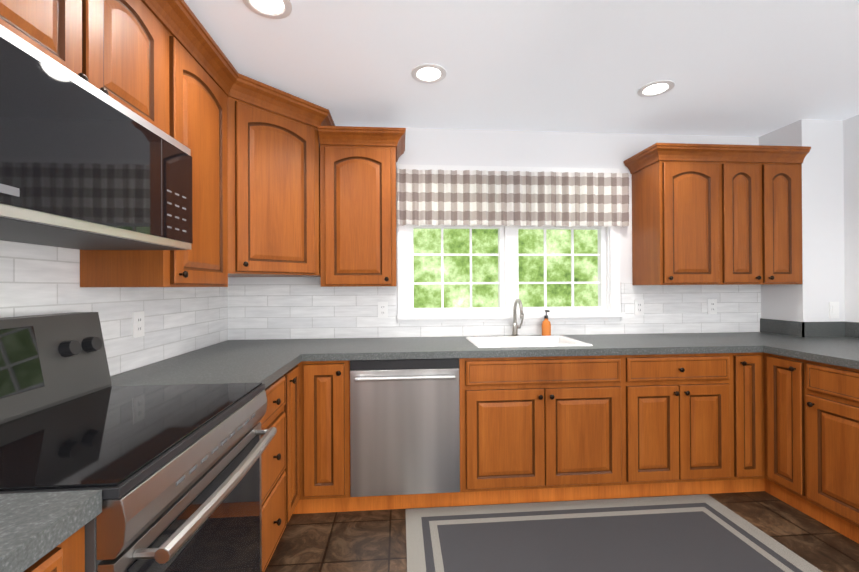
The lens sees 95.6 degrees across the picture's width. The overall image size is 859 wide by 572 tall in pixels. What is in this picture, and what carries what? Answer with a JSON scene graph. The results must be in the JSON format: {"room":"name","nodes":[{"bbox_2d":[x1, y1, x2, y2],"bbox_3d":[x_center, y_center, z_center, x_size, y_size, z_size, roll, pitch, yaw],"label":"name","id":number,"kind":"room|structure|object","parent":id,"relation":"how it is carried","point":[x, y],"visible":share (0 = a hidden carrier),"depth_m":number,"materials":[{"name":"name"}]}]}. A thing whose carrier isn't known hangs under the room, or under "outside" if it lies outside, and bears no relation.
{"room":"kitchen","nodes":[
{"label":"kitchen","id":0,"kind":"room"},
{"bbox_2d":[228,126,758,339],"bbox_3d":[0.519,0.069,2.907,4.065,2.420,0.120,0,0,-4],"label":"wall","id":1,"kind":"structure","parent":0,"point":[435,146],"depth_m":2.87,"materials":[{"name":"white paint"}]},
{"bbox_2d":[228,283,760,339],"bbox_3d":[0.578,0.171,2.847,3.957,0.385,0.008,0,0,-4],"label":"backsplash","id":2,"kind":"structure","parent":1,"relation":"attached to","point":[283,311],"depth_m":2.79,"materials":[{"name":"tile"}]},
{"bbox_2d":[378,302,387,317],"bbox_3d":[-0.332,0.170,2.769,0.072,0.115,0.008,0,0,-4],"label":"electrical outlet","id":3,"kind":"object","parent":2,"relation":"attached to","point":[382,309],"visible":1,"depth_m":2.77,"materials":[{"name":"white plastic"}]},
{"bbox_2d":[634,300,643,314],"bbox_3d":[1.571,0.161,2.915,0.072,0.115,0.008,0,0,-4],"label":"electrical outlet","id":4,"kind":"object","parent":2,"relation":"attached to","point":[638,307],"visible":1,"depth_m":2.91,"materials":[{"name":"white plastic"}]},
{"bbox_2d":[707,299,716,313],"bbox_3d":[2.151,0.158,2.960,0.072,0.115,0.008,0,0,-4],"label":"electrical outlet","id":5,"kind":"object","parent":2,"relation":"attached to","point":[711,306],"visible":1,"depth_m":2.96,"materials":[{"name":"white plastic"}]},
{"bbox_2d":[397,164,624,322],"bbox_3d":[0.600,-0.305,2.887,1.677,1.133,0.155,0,0,-4],"label":"window","id":6,"kind":"structure","parent":1,"relation":"in","point":[608,308],"depth_m":2.87,"materials":[{"name":"white wood"}]},
{"bbox_2d":[630,156,805,284],"bbox_3d":[2.044,-0.432,2.791,1.031,0.845,0.329,0,0,-4],"label":"upper cabinet","id":7,"kind":"object","parent":1,"relation":"attached to","point":[697,220],"depth_m":2.64,"materials":[{"name":"brown wood"}]},
{"bbox_2d":[184,0,858,136],"bbox_3d":[0.896,-1.174,0.623,4.480,0.050,4.740,0,0,-4],"label":"ceiling","id":8,"kind":"structure","parent":0,"point":[750,68],"depth_m":1.97,"materials":[{"name":"white paint"}]},
{"bbox_2d":[242,0,291,18],"bbox_3d":[-0.649,-1.134,1.557,0.190,0.008,0.190,0,0,-4],"label":"recessed light","id":9,"kind":"object","parent":8,"relation":"in","point":[275,9],"visible":1,"depth_m":1.58,"materials":[{"name":"white"}]},
{"bbox_2d":[411,63,445,83],"bbox_3d":[-0.003,-1.136,2.088,0.190,0.008,0.190,0,0,-4],"label":"recessed light","id":10,"kind":"object","parent":8,"relation":"in","point":[429,73],"visible":1,"depth_m":2.08,"materials":[{"name":"white"}]},
{"bbox_2d":[637,80,674,96],"bbox_3d":[1.312,-1.143,2.260,0.190,0.008,0.190,0,0,-4],"label":"recessed light","id":11,"kind":"object","parent":8,"relation":"in","point":[656,88],"visible":1,"depth_m":2.25,"materials":[{"name":"white"}]},
{"bbox_2d":[265,491,858,571],"bbox_3d":[0.909,1.296,0.617,4.480,0.050,4.740,0,0,-4],"label":"floor","id":12,"kind":"structure","parent":0,"point":[363,541],"depth_m":1.97,"materials":[{"name":"tile"}]},
{"bbox_2d":[23,525,84,571],"bbox_3d":[-0.885,0.843,0.303,0.639,0.874,0.737,0,0,-4],"label":"base cabinet","id":13,"kind":"object","parent":12,"relation":"on","point":[69,556],"depth_m":0.66,"materials":[{"name":"brown wood"}]},
{"bbox_2d":[0,490,101,571],"bbox_3d":[-0.854,0.384,-0.058,0.650,0.040,1.461,0,0,-4],"label":"countertop","id":14,"kind":"structure","parent":13,"relation":"on","point":[35,527],"depth_m":0.62,"materials":[{"name":"stone"}]},
{"bbox_2d":[0,312,276,571],"bbox_3d":[-0.884,0.687,1.057,0.738,1.190,0.762,0,0,-4],"label":"range","id":15,"kind":"object","parent":12,"relation":"on","point":[172,473],"visible":1,"depth_m":1.04,"materials":[{"name":"grey metal"}]},
{"bbox_2d":[259,370,290,571],"bbox_3d":[-0.988,0.847,1.643,0.639,0.874,0.419,0,0,-4],"label":"base cabinet","id":16,"kind":"object","parent":12,"relation":"on","point":[276,458],"depth_m":1.71,"materials":[{"name":"brown wood"}]},
{"bbox_2d":[110,350,303,388],"bbox_3d":[-0.992,0.390,1.747,0.650,0.040,0.621,0,0,-4],"label":"countertop","id":17,"kind":"structure","parent":16,"relation":"on","point":[181,369],"depth_m":1.71,"materials":[{"name":"stone"}]},
{"bbox_2d":[291,361,302,515],"bbox_3d":[-1.014,0.848,1.983,0.639,0.874,0.263,0,0,-4],"label":"base cabinet","id":18,"kind":"object","parent":12,"relation":"on","point":[297,371],"depth_m":2.06,"materials":[{"name":"brown wood"}]},
{"bbox_2d":[303,360,358,512],"bbox_3d":[-0.588,0.847,2.439,0.250,0.874,0.619,0,0,-4],"label":"base cabinet","id":19,"kind":"object","parent":12,"relation":"on","point":[327,383],"depth_m":2.13,"materials":[{"name":"brown wood"}]},
{"bbox_2d":[185,318,845,360],"bbox_3d":[0.762,0.414,2.524,4.268,0.315,0.660,0,0,-4],"label":"countertop","id":20,"kind":"structure","parent":19,"relation":"on","point":[334,349],"depth_m":2.35,"materials":[{"name":"stone"}]},
{"bbox_2d":[509,299,529,335],"bbox_3d":[0.615,0.225,2.705,0.250,0.275,0.206,0,0,-4],"label":"faucet","id":21,"kind":"object","parent":20,"relation":"on","point":[515,327],"visible":0.81,"depth_m":2.76,"materials":[{"name":"silver metal"}]},
{"bbox_2d":[542,310,550,335],"bbox_3d":[0.840,0.267,2.785,0.066,0.189,0.068,0,0,-4],"label":"soap bottle","id":22,"kind":"object","parent":20,"relation":"on","point":[546,327],"visible":0.88,"depth_m":2.78,"materials":[{"name":"orange plastic"}]},
{"bbox_2d":[350,358,459,496],"bbox_3d":[-0.151,0.844,2.403,0.607,0.866,0.579,0,0,-4],"label":"dishwasher","id":23,"kind":"object","parent":12,"relation":"on","point":[404,426],"visible":0.73,"depth_m":2.16,"materials":[{"name":"silver metal"}]},
{"bbox_2d":[406,494,821,571],"bbox_3d":[0.829,1.270,1.595,1.830,0.006,1.402,0,0,-4],"label":"rug","id":24,"kind":"object","parent":12,"relation":"on","point":[697,533],"visible":1,"depth_m":1.95,"materials":[{"name":"grey fabric"}]},
{"bbox_2d":[575,353,738,498],"bbox_3d":[1.448,0.836,2.596,0.674,0.874,0.619,0,0,-4],"label":"base cabinet","id":25,"kind":"object","parent":12,"relation":"on","point":[666,424],"depth_m":2.29,"materials":[{"name":"brown wood"}]},
{"bbox_2d":[739,352,762,491],"bbox_3d":[1.876,0.834,2.629,0.184,0.874,0.619,0,0,-4],"label":"base cabinet","id":26,"kind":"object","parent":12,"relation":"on","point":[750,364],"depth_m":2.33,"materials":[{"name":"brown wood"}]},
{"bbox_2d":[763,352,798,509],"bbox_3d":[2.309,0.831,2.247,0.601,0.874,0.247,0,0,-4],"label":"base cabinet","id":27,"kind":"object","parent":12,"relation":"on","point":[785,429],"depth_m":2.23,"materials":[{"name":"brown wood"}]},
{"bbox_2d":[799,359,858,543],"bbox_3d":[2.343,0.830,1.798,0.601,0.874,0.653,0,0,-4],"label":"base cabinet","id":28,"kind":"object","parent":12,"relation":"on","point":[828,393],"depth_m":1.98,"materials":[{"name":"brown wood"}]},
{"bbox_2d":[768,322,858,368],"bbox_3d":[2.519,0.317,1.451,0.928,0.145,1.750,0,0,-4],"label":"countertop","id":29,"kind":"structure","parent":28,"relation":"on","point":[832,343],"depth_m":2.43,"materials":[{"name":"stone"}]},
{"bbox_2d":[759,119,844,336],"bbox_3d":[2.765,0.057,2.919,0.415,2.420,0.440,0,0,-4],"label":"wall jog","id":30,"kind":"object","parent":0,"point":[815,292],"visible":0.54,"depth_m":2.70,"materials":[{"name":"white paint"}]},
{"bbox_2d":[829,302,838,317],"bbox_3d":[2.805,0.167,2.697,0.072,0.115,0.008,0,0,-4],"label":"light switch","id":31,"kind":"object","parent":30,"relation":"attached to","point":[833,309],"visible":1,"depth_m":2.69,"materials":[{"name":"white plastic"}]},
{"bbox_2d":[843,115,858,337],"bbox_3d":[3.103,0.050,0.569,0.100,2.420,4.300,0,0,-4],"label":"wall","id":32,"kind":"structure","parent":0,"point":[851,190],"depth_m":2.66,"materials":[{"name":"white paint"}]},
{"bbox_3d":[-1.276,0.072,0.392,0.100,2.420,4.620,0,0,-4],"label":"wall","id":33,"kind":"structure","parent":0,"visible":0},
{"bbox_2d":[0,0,95,86],"bbox_3d":[-1.096,-0.756,0.835,0.314,0.490,0.474,0,0,-4],"label":"upper cabinet","id":34,"kind":"object","parent":33,"relation":"attached to","point":[63,30],"depth_m":1.01,"materials":[{"name":"brown wood"}]},
{"bbox_2d":[0,240,227,375],"bbox_3d":[-1.264,0.116,0.945,0.008,0.505,3.520,0,0,-4],"label":"backsplash","id":35,"kind":"structure","parent":33,"relation":"attached to","point":[35,279],"depth_m":1.64,"materials":[{"name":"tile"}]},
{"bbox_2d":[132,311,143,337],"bbox_3d":[-1.318,0.174,1.766,0.008,0.115,0.072,0,0,-4],"label":"electrical outlet","id":36,"kind":"object","parent":35,"relation":"attached to","point":[138,323],"visible":1,"depth_m":1.76,"materials":[{"name":"white plastic"}]},
{"bbox_2d":[96,0,171,136],"bbox_3d":[-1.129,-0.754,1.264,0.314,0.490,0.388,0,0,-4],"label":"upper cabinet","id":37,"kind":"object","parent":33,"relation":"attached to","point":[132,35],"depth_m":1.29,"materials":[{"name":"brown wood"}]},
{"bbox_2d":[0,24,192,249],"bbox_3d":[-1.057,-0.319,1.047,0.421,0.373,0.756,0,0,-4],"label":"over-the-range microwave","id":38,"kind":"object","parent":37,"relation":"attached to","point":[85,165],"visible":1,"depth_m":0.95,"materials":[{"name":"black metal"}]},
{"bbox_2d":[80,16,235,286],"bbox_3d":[-1.164,-0.497,1.733,0.314,1.003,0.553,0,0,-4],"label":"upper cabinet","id":39,"kind":"object","parent":33,"relation":"attached to","point":[199,98],"depth_m":1.67,"materials":[{"name":"brown wood"}]},
{"bbox_2d":[220,72,319,276],"bbox_3d":[-1.017,-0.578,2.216,0.682,1.026,0.387,0,0,-4],"label":"upper cabinet","id":40,"kind":"object","parent":33,"relation":"attached to","point":[284,184],"depth_m":2.19,"materials":[{"name":"brown wood"}]},
{"label":"outside","id":41,"kind":"structure","parent":0,"visible":0},
{"bbox_2d":[413,229,597,307],"bbox_3d":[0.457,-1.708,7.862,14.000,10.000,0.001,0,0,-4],"label":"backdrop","id":42,"kind":"structure","parent":41,"point":[457,268],"depth_m":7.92,"materials":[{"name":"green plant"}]},
{"bbox_3d":[0.622,-0.792,2.827,1.703,0.016,0.016,0,0,-4],"label":"rod","id":43,"kind":"object","parent":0,"visible":0},
{"bbox_2d":[397,169,628,226],"bbox_3d":[0.625,-0.629,2.805,1.713,0.395,0.040,0,0,-4],"label":"valance curtain","id":44,"kind":"object","parent":43,"relation":"hanging from","point":[466,197],"visible":0.96,"depth_m":2.80,"materials":[{"name":"fabric"}]}
]}

